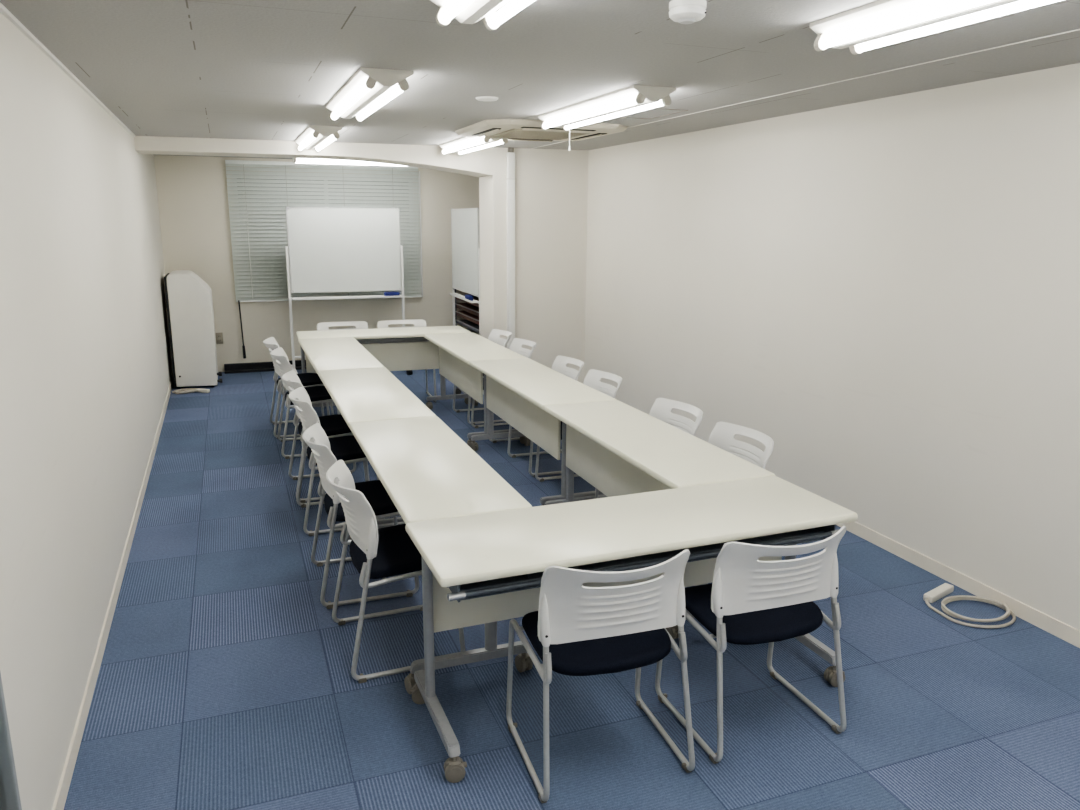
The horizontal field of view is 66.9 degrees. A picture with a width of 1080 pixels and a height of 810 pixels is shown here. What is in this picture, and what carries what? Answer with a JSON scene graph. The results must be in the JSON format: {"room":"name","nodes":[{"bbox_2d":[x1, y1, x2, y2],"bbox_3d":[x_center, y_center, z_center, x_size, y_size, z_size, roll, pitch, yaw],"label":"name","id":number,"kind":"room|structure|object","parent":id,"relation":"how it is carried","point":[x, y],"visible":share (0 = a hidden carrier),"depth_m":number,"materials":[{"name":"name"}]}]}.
{"room":"meeting room","nodes":[
{"label":"meeting room","id":0,"kind":"room"},
{"bbox_2d":[0,12,172,809],"bbox_3d":[-2.102,-0.325,3.779,0.120,2.266,10.441,-5,14,-21],"label":"wall","id":1,"kind":"structure","parent":0,"point":[86,371],"depth_m":2.85,"materials":[{"name":"paint"}]},
{"bbox_2d":[0,672,21,809],"bbox_3d":[-0.994,0.377,1.261,0.078,2.040,0.892,-4,14,-20],"label":"door","id":2,"kind":"structure","parent":1,"relation":"in","point":[9,790],"depth_m":1.73,"materials":[{"name":"grey metal"}]},
{"bbox_2d":[0,3,135,136],"bbox_3d":[-1.629,-1.191,2.533,0.014,0.014,8.200,-5,14,-21],"label":"trim","id":3,"kind":"structure","parent":1,"relation":"attached to","point":[3,10],"depth_m":3.11,"materials":[{"name":"white paint"}]},
{"bbox_2d":[52,374,173,809],"bbox_3d":[-2.587,0.427,5.405,0.008,0.068,7.428,-5,14,-21],"label":"baseboard","id":4,"kind":"structure","parent":1,"relation":"attached to","point":[64,784],"depth_m":3.14,"materials":[{"name":"plastic"}]},
{"bbox_2d":[134,136,492,176],"bbox_3d":[-1.842,-2.084,6.913,2.865,0.234,0.429,-4,13,-17],"label":"ceiling beam","id":5,"kind":"structure","parent":0,"point":[478,163],"depth_m":6.78,"materials":[{"name":"paint"}]},
{"bbox_2d":[154,155,478,371],"bbox_3d":[-2.196,-1.578,9.242,3.969,2.266,0.120,-4,14,-20],"label":"wall","id":6,"kind":"structure","parent":0,"point":[192,192],"depth_m":8.97,"materials":[{"name":"paint"}]},
{"bbox_2d":[216,333,222,343],"bbox_3d":[-3.477,-0.725,8.874,0.072,0.120,0.012,-4,14,-20],"label":"wall outlet","id":7,"kind":"object","parent":6,"relation":"attached to","point":[219,336],"visible":1,"depth_m":8.87,"materials":[{"name":"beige plastic"}]},
{"bbox_2d":[224,360,305,373],"bbox_3d":[-1.927,-0.511,9.465,3.227,0.090,0.115,-4,14,-20],"label":"baseboard","id":8,"kind":"structure","parent":6,"relation":"attached to","point":[254,366],"depth_m":9.00,"materials":[{"name":"black plastic"}]},
{"bbox_2d":[232,174,412,263],"bbox_3d":[-2.359,-1.896,9.117,1.920,1.300,0.050,-4,14,-20],"label":"window","id":9,"kind":"structure","parent":6,"relation":"in","point":[232,174],"depth_m":8.96,"materials":[{"name":"glass"}]},
{"bbox_2d":[225,160,422,358],"bbox_3d":[-2.315,-1.603,9.083,2.055,2.086,0.064,-5,14,-20],"label":"blind","id":10,"kind":"object","parent":9,"relation":"attached to","point":[265,279],"visible":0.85,"depth_m":8.87,"materials":[{"name":"grey plastic"}]},
{"bbox_2d":[479,147,588,394],"bbox_3d":[-0.069,-1.203,7.674,0.910,2.266,0.429,-4,13,-17],"label":"wall partition","id":11,"kind":"structure","parent":0,"point":[551,185],"depth_m":7.43,"materials":[{"name":"paint"}]},
{"bbox_2d":[507,147,514,348],"bbox_3d":[-0.262,-1.170,7.367,0.066,2.196,0.044,-4,14,-20],"label":"pipe","id":12,"kind":"object","parent":11,"relation":"attached to","point":[510,154],"visible":0.87,"depth_m":7.29,"materials":[{"name":"white plastic"}]},
{"bbox_2d":[0,0,1079,158],"bbox_3d":[-0.331,-1.608,4.165,4.229,0.112,10.940,-4,14,-20],"label":"ceiling","id":13,"kind":"structure","parent":0,"point":[221,69],"depth_m":3.15,"materials":[{"name":"white paint"}]},
{"bbox_2d":[295,125,341,151],"bbox_3d":[-1.662,-1.973,6.088,0.218,0.079,1.250,-4,14,-20],"label":"ceiling light","id":14,"kind":"object","parent":13,"relation":"attached to","point":[312,136],"visible":1,"depth_m":5.75,"materials":[{"name":"white"}]},
{"bbox_2d":[293,158,401,165],"bbox_3d":[-1.754,-2.391,7.963,1.250,0.103,0.218,-4,14,-20],"label":"ceiling light","id":15,"kind":"object","parent":13,"relation":"attached to","point":[295,160],"visible":0.35,"depth_m":7.84,"materials":[{"name":"white"}]},
{"bbox_2d":[326,67,413,121],"bbox_3d":[-0.849,-1.476,3.946,0.218,0.079,1.250,-4,14,-20],"label":"ceiling light","id":16,"kind":"object","parent":13,"relation":"attached to","point":[368,89],"visible":1,"depth_m":3.65,"materials":[{"name":"white"}]},
{"bbox_2d":[439,136,507,154],"bbox_3d":[-0.528,-2.025,6.349,0.218,0.079,1.250,-4,14,-20],"label":"ceiling light","id":17,"kind":"object","parent":13,"relation":"attached to","point":[462,145],"visible":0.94,"depth_m":6.26,"materials":[{"name":"white"}]},
{"bbox_2d":[430,0,534,30],"bbox_3d":[0.017,-0.956,1.703,0.218,0.079,1.250,-4,14,-20],"label":"ceiling light","id":18,"kind":"object","parent":13,"relation":"attached to","point":[464,11],"visible":1,"depth_m":2.16,"materials":[{"name":"metal"}]},
{"bbox_2d":[455,119,626,141],"bbox_3d":[-0.011,-1.865,5.601,0.980,0.049,0.980,-4,14,-20],"label":"air conditioner","id":19,"kind":"object","parent":13,"relation":"attached to","point":[512,129],"visible":0.94,"depth_m":5.37,"materials":[{"name":"plastic"}]},
{"bbox_2d":[489,129,589,139],"bbox_3d":[-0.011,-1.850,5.604,0.540,0.013,0.540,-4,14,-20],"label":"grille","id":20,"kind":"object","parent":19,"relation":"attached to","point":[508,133],"depth_m":5.55,"materials":[{"name":"beige plastic"}]},
{"bbox_2d":[538,85,675,150],"bbox_3d":[0.308,-1.492,4.350,0.218,0.212,1.250,-4,14,-20],"label":"ceiling light","id":21,"kind":"object","parent":13,"relation":"attached to","point":[634,98],"visible":1,"depth_m":4.10,"materials":[{"name":"white"}]},
{"bbox_2d":[618,108,687,118],"bbox_3d":[0.635,-1.685,4.733,0.245,0.003,0.450,-4,14,-20],"label":"trim","id":22,"kind":"structure","parent":13,"relation":"attached to","point":[652,108],"depth_m":4.76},
{"bbox_2d":[669,0,706,23],"bbox_3d":[0.414,-1.104,2.301,0.104,0.052,0.104,-4,14,-20],"label":"smoke detector","id":23,"kind":"object","parent":13,"relation":"attached to","point":[681,11],"visible":1,"depth_m":2.27,"materials":[{"name":"white plastic"}]},
{"bbox_2d":[531,29,1079,148],"bbox_3d":[1.327,-1.398,3.515,0.005,0.004,8.000,-4,14,-20],"label":"trim","id":24,"kind":"structure","parent":13,"relation":"attached to","point":[1076,29],"depth_m":3.33,"materials":[{"name":"white paint"}]},
{"bbox_2d":[810,0,1060,54],"bbox_3d":[1.154,-1.016,2.001,0.218,0.079,1.250,-4,14,-20],"label":"ceiling light","id":25,"kind":"object","parent":13,"relation":"attached to","point":[880,23],"visible":1,"depth_m":2.27,"materials":[{"name":"white"}]},
{"bbox_2d":[64,369,1079,809],"bbox_3d":[-0.347,0.692,4.692,4.229,0.100,10.940,-4,14,-20],"label":"floor","id":26,"kind":"structure","parent":0,"point":[225,681],"depth_m":2.94,"materials":[{"name":"carpet"}]},
{"bbox_2d":[172,388,209,393],"bbox_3d":[-3.369,-0.135,7.908,0.342,0.038,0.137,-3,13,-16],"label":"power cord","id":27,"kind":"object","parent":26,"relation":"on","point":[188,390],"visible":1,"depth_m":7.90,"materials":[{"name":"plastic"}]},
{"bbox_2d":[164,270,222,388],"bbox_3d":[-3.477,-0.772,8.242,0.443,1.124,0.624,-4,14,-20],"label":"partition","id":28,"kind":"object","parent":26,"relation":"on","point":[189,303],"visible":1,"depth_m":7.96,"materials":[{"name":"white paint"}]},
{"bbox_2d":[263,337,329,438],"bbox_3d":[-1.934,-0.157,6.493,0.456,0.729,0.492,-5,14,-21],"label":"chair","id":29,"kind":"object","parent":26,"relation":"on","point":[307,379],"visible":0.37,"depth_m":6.38,"materials":[{"name":"white plastic"}]},
{"bbox_2d":[270,347,339,458],"bbox_3d":[-1.710,-0.038,5.982,0.456,0.729,0.492,-4,14,-20],"label":"chair","id":30,"kind":"object","parent":26,"relation":"on","point":[317,394],"visible":0.61,"depth_m":5.82,"materials":[{"name":"white plastic"}]},
{"bbox_2d":[282,370,366,502],"bbox_3d":[-1.348,0.168,5.094,0.456,0.729,0.492,-5,14,-21],"label":"chair","id":31,"kind":"object","parent":26,"relation":"on","point":[335,425],"visible":0.34,"depth_m":5.08,"materials":[{"name":"white plastic"}]},
{"bbox_2d":[288,387,384,535],"bbox_3d":[-1.151,0.285,4.589,0.456,0.729,0.492,-4,14,-20],"label":"chair","id":32,"kind":"object","parent":26,"relation":"on","point":[347,449],"visible":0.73,"depth_m":4.45,"materials":[{"name":"white plastic"}]},
{"bbox_2d":[298,337,383,406],"bbox_3d":[-1.559,-0.085,6.329,0.478,0.667,1.539,-4,14,-20],"label":"folding table","id":33,"kind":"object","parent":26,"relation":"on","point":[335,353],"visible":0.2,"depth_m":6.15,"materials":[{"name":"laminate"}]},
{"bbox_2d":[317,321,367,407],"bbox_3d":[-1.766,-0.372,7.436,0.492,0.729,0.456,-4,14,-18],"label":"chair","id":34,"kind":"object","parent":26,"relation":"on","point":[359,324],"visible":0.08,"depth_m":7.54,"materials":[{"name":"white plastic"}]},
{"bbox_2d":[285,207,412,374],"bbox_3d":[-2.043,-1.191,8.682,1.256,1.765,0.536,-4,14,-20],"label":"whiteboard","id":35,"kind":"object","parent":26,"relation":"on","point":[330,249],"visible":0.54,"depth_m":8.56,"materials":[{"name":"plastic"}]},
{"bbox_2d":[291,295,401,300],"bbox_3d":[-2.026,-1.137,8.648,1.154,0.024,0.093,-4,14,-20],"label":"marker tray","id":36,"kind":"object","parent":35,"relation":"on","point":[367,296],"depth_m":8.61,"materials":[{"name":"white metal"}]},
{"bbox_2d":[384,292,399,295],"bbox_3d":[-1.592,-1.191,8.803,0.165,0.051,0.050,-4,14,-20],"label":"eraser","id":37,"kind":"object","parent":35,"relation":"on","point":[385,293],"visible":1,"depth_m":8.78,"materials":[{"name":"blue plastic"}]},
{"bbox_2d":[302,423,418,608],"bbox_3d":[-0.840,0.473,3.777,0.456,0.729,0.492,-4,14,-20],"label":"chair","id":38,"kind":"object","parent":26,"relation":"on","point":[374,491],"visible":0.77,"depth_m":3.65,"materials":[{"name":"white plastic"}]},
{"bbox_2d":[317,367,435,539],"bbox_3d":[-1.023,0.237,4.941,0.476,0.667,1.515,-4,14,-20],"label":"folding table","id":39,"kind":"object","parent":26,"relation":"on","point":[359,394],"visible":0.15,"depth_m":4.68,"materials":[{"name":"laminate"}]},
{"bbox_2d":[296,326,471,403],"bbox_3d":[-1.405,-0.336,7.427,1.506,0.667,0.474,-4,14,-18],"label":"folding table","id":40,"kind":"object","parent":26,"relation":"on","point":[415,355],"visible":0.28,"depth_m":7.33,"materials":[{"name":"laminate"}]},
{"bbox_2d":[326,460,464,682],"bbox_3d":[-0.587,0.604,3.214,0.456,0.729,0.492,-5,14,-22],"label":"chair","id":41,"kind":"object","parent":26,"relation":"on","point":[375,553],"visible":0.88,"depth_m":3.05,"materials":[{"name":"white plastic"}]},
{"bbox_2d":[377,319,435,401],"bbox_3d":[-1.254,-0.407,7.604,0.492,0.729,0.456,-4,14,-18],"label":"chair","id":42,"kind":"object","parent":26,"relation":"on","point":[417,323],"visible":0.23,"depth_m":7.71,"materials":[{"name":"white plastic"}]},
{"bbox_2d":[349,416,532,693],"bbox_3d":[-0.501,0.551,3.589,0.478,0.667,1.459,-4,14,-20],"label":"folding table","id":43,"kind":"object","parent":26,"relation":"on","point":[428,472],"visible":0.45,"depth_m":3.23,"materials":[{"name":"laminate"}]},
{"bbox_2d":[450,208,480,335],"bbox_3d":[-0.786,-1.190,8.714,0.145,1.765,1.201,-4,14,-19],"label":"whiteboard","id":44,"kind":"object","parent":26,"relation":"on","point":[465,222],"visible":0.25,"depth_m":8.54,"materials":[{"name":"plastic"}]},
{"bbox_2d":[450,292,478,302],"bbox_3d":[-0.819,-1.143,8.713,0.063,0.024,1.104,-4,14,-19],"label":"marker tray","id":45,"kind":"object","parent":44,"relation":"on","point":[453,294],"depth_m":8.76,"materials":[{"name":"white metal"}]},
{"bbox_2d":[465,295,472,300],"bbox_3d":[-0.736,-1.113,8.488,0.050,0.051,0.165,-4,14,-20],"label":"eraser","id":46,"kind":"object","parent":44,"relation":"on","point":[469,297],"visible":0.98,"depth_m":8.42,"materials":[{"name":"blue fabric"}]},
{"bbox_2d":[455,289,478,334],"bbox_3d":[-0.578,-0.862,9.067,0.380,0.971,1.520,-4,14,-20],"label":"storage rack","id":47,"kind":"object","parent":26,"relation":"on","point":[470,311],"visible":0.1,"depth_m":9.27,"materials":[{"name":"grey metal"}]},
{"bbox_2d":[455,303,478,315],"bbox_3d":[-0.587,-1.031,9.025,0.331,0.055,1.450,-4,14,-20],"label":"shelf","id":48,"kind":"object","parent":47,"relation":"attached to","point":[467,309],"depth_m":9.27,"materials":[{"name":"brown metal"}]},
{"bbox_2d":[455,310,478,324],"bbox_3d":[-0.587,-0.944,9.045,0.331,0.055,1.450,-4,14,-20],"label":"shelf","id":49,"kind":"object","parent":47,"relation":"attached to","point":[466,315],"depth_m":9.26,"materials":[{"name":"brown metal"}]},
{"bbox_2d":[456,294,478,306],"bbox_3d":[-0.586,-1.129,9.002,0.331,0.055,1.450,-4,14,-20],"label":"shelf","id":50,"kind":"object","parent":47,"relation":"attached to","point":[474,297],"depth_m":9.20,"materials":[{"name":"silver metal"}]},
{"bbox_2d":[456,319,478,332],"bbox_3d":[-0.588,-0.850,9.066,0.331,0.044,1.450,-4,14,-20],"label":"shelf","id":51,"kind":"object","parent":47,"relation":"attached to","point":[473,326],"depth_m":9.28,"materials":[{"name":"grey metal"}]},
{"bbox_2d":[424,333,525,445],"bbox_3d":[-0.552,-0.161,6.690,0.478,0.667,1.419,-4,14,-20],"label":"folding table","id":52,"kind":"object","parent":26,"relation":"on","point":[456,350],"visible":0.71,"depth_m":6.51,"materials":[{"name":"laminate"}]},
{"bbox_2d":[453,329,511,424],"bbox_3d":[-0.466,-0.254,6.960,0.456,0.729,0.492,-4,14,-20],"label":"chair","id":53,"kind":"object","parent":26,"relation":"on","point":[494,336],"visible":0.32,"depth_m":7.05,"materials":[{"name":"white plastic"}]},
{"bbox_2d":[471,338,536,442],"bbox_3d":[-0.260,-0.132,6.432,0.456,0.729,0.492,-5,14,-21],"label":"chair","id":54,"kind":"object","parent":26,"relation":"on","point":[516,345],"visible":0.28,"depth_m":6.54,"materials":[{"name":"white plastic"}]},
{"bbox_2d":[469,358,615,505],"bbox_3d":[-0.032,0.149,5.355,0.476,0.667,1.522,-4,14,-20],"label":"folding table","id":55,"kind":"object","parent":26,"relation":"on","point":[518,390],"visible":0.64,"depth_m":5.13,"materials":[{"name":"laminate"}]},
{"bbox_2d":[507,355,583,476],"bbox_3d":[0.064,0.058,5.613,0.456,0.729,0.492,-4,14,-19],"label":"chair","id":56,"kind":"object","parent":26,"relation":"on","point":[559,365],"visible":0.3,"depth_m":5.71,"materials":[{"name":"white plastic"}]},
{"bbox_2d":[535,369,621,481],"bbox_3d":[0.267,0.179,5.095,0.456,0.729,0.492,-4,14,-20],"label":"chair","id":57,"kind":"object","parent":26,"relation":"on","point":[593,377],"visible":0.23,"depth_m":5.21,"materials":[{"name":"white plastic"}]},
{"bbox_2d":[506,549,694,802],"bbox_3d":[0.187,0.760,2.557,0.492,0.729,0.456,-4,14,-17],"label":"chair","id":58,"kind":"object","parent":26,"relation":"on","point":[576,629],"visible":1,"depth_m":2.40,"materials":[{"name":"white plastic"}]},
{"bbox_2d":[405,476,857,782],"bbox_3d":[0.334,0.716,2.892,1.527,0.667,0.495,-5,14,-21],"label":"folding table","id":59,"kind":"object","parent":26,"relation":"on","point":[483,568],"visible":0.77,"depth_m":2.74,"materials":[{"name":"laminate"}]},
{"bbox_2d":[449,524,835,601],"bbox_3d":[0.369,0.477,2.749,1.390,0.070,0.192,-5,14,-21],"label":"shelf","id":60,"kind":"object","parent":59,"relation":"attached to","point":[532,580],"depth_m":2.68,"materials":[{"name":"grey metal"}]},
{"bbox_2d":[595,398,702,498],"bbox_3d":[0.589,0.369,4.276,0.456,0.729,0.492,-5,14,-21],"label":"chair","id":61,"kind":"object","parent":26,"relation":"on","point":[661,409],"visible":0.29,"depth_m":4.35,"materials":[{"name":"white plastic"}]},
{"bbox_2d":[544,400,774,638],"bbox_3d":[0.494,0.466,3.989,0.477,0.667,1.482,-4,14,-20],"label":"folding table","id":62,"kind":"object","parent":26,"relation":"on","point":[618,448],"visible":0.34,"depth_m":3.88,"materials":[{"name":"laminate"}]},
{"bbox_2d":[695,422,773,585],"bbox_3d":[0.799,0.487,3.765,0.456,0.729,0.492,-4,14,-20],"label":"chair","id":63,"kind":"object","parent":26,"relation":"on","point":[722,435],"visible":0.31,"depth_m":3.83,"materials":[{"name":"white plastic"}]},
{"bbox_2d":[655,526,845,763],"bbox_3d":[0.720,0.721,2.743,0.492,0.729,0.456,-4,14,-19],"label":"chair","id":64,"kind":"object","parent":26,"relation":"on","point":[749,600],"visible":0.97,"depth_m":2.58,"materials":[{"name":"white plastic"}]},
{"bbox_2d":[923,583,1015,627],"bbox_3d":[1.879,0.889,3.590,0.306,0.040,0.353,-9,16,-37],"label":"lead","id":65,"kind":"object","parent":26,"relation":"on","point":[944,589],"visible":1,"depth_m":3.61,"materials":[{"name":"plastic"}]},
{"bbox_2d":[584,63,1079,629],"bbox_3d":[1.463,-0.600,5.090,0.120,2.266,10.440,-4,14,-20],"label":"wall","id":66,"kind":"structure","parent":0,"point":[884,291],"depth_m":4.15,"materials":[{"name":"paint"}]},
{"bbox_2d":[836,521,1079,647],"bbox_3d":[1.825,0.734,4.201,0.008,0.068,8.000,-4,14,-20],"label":"baseboard","id":67,"kind":"structure","parent":66,"relation":"attached to","point":[1069,634],"depth_m":3.79,"materials":[{"name":"plastic"}]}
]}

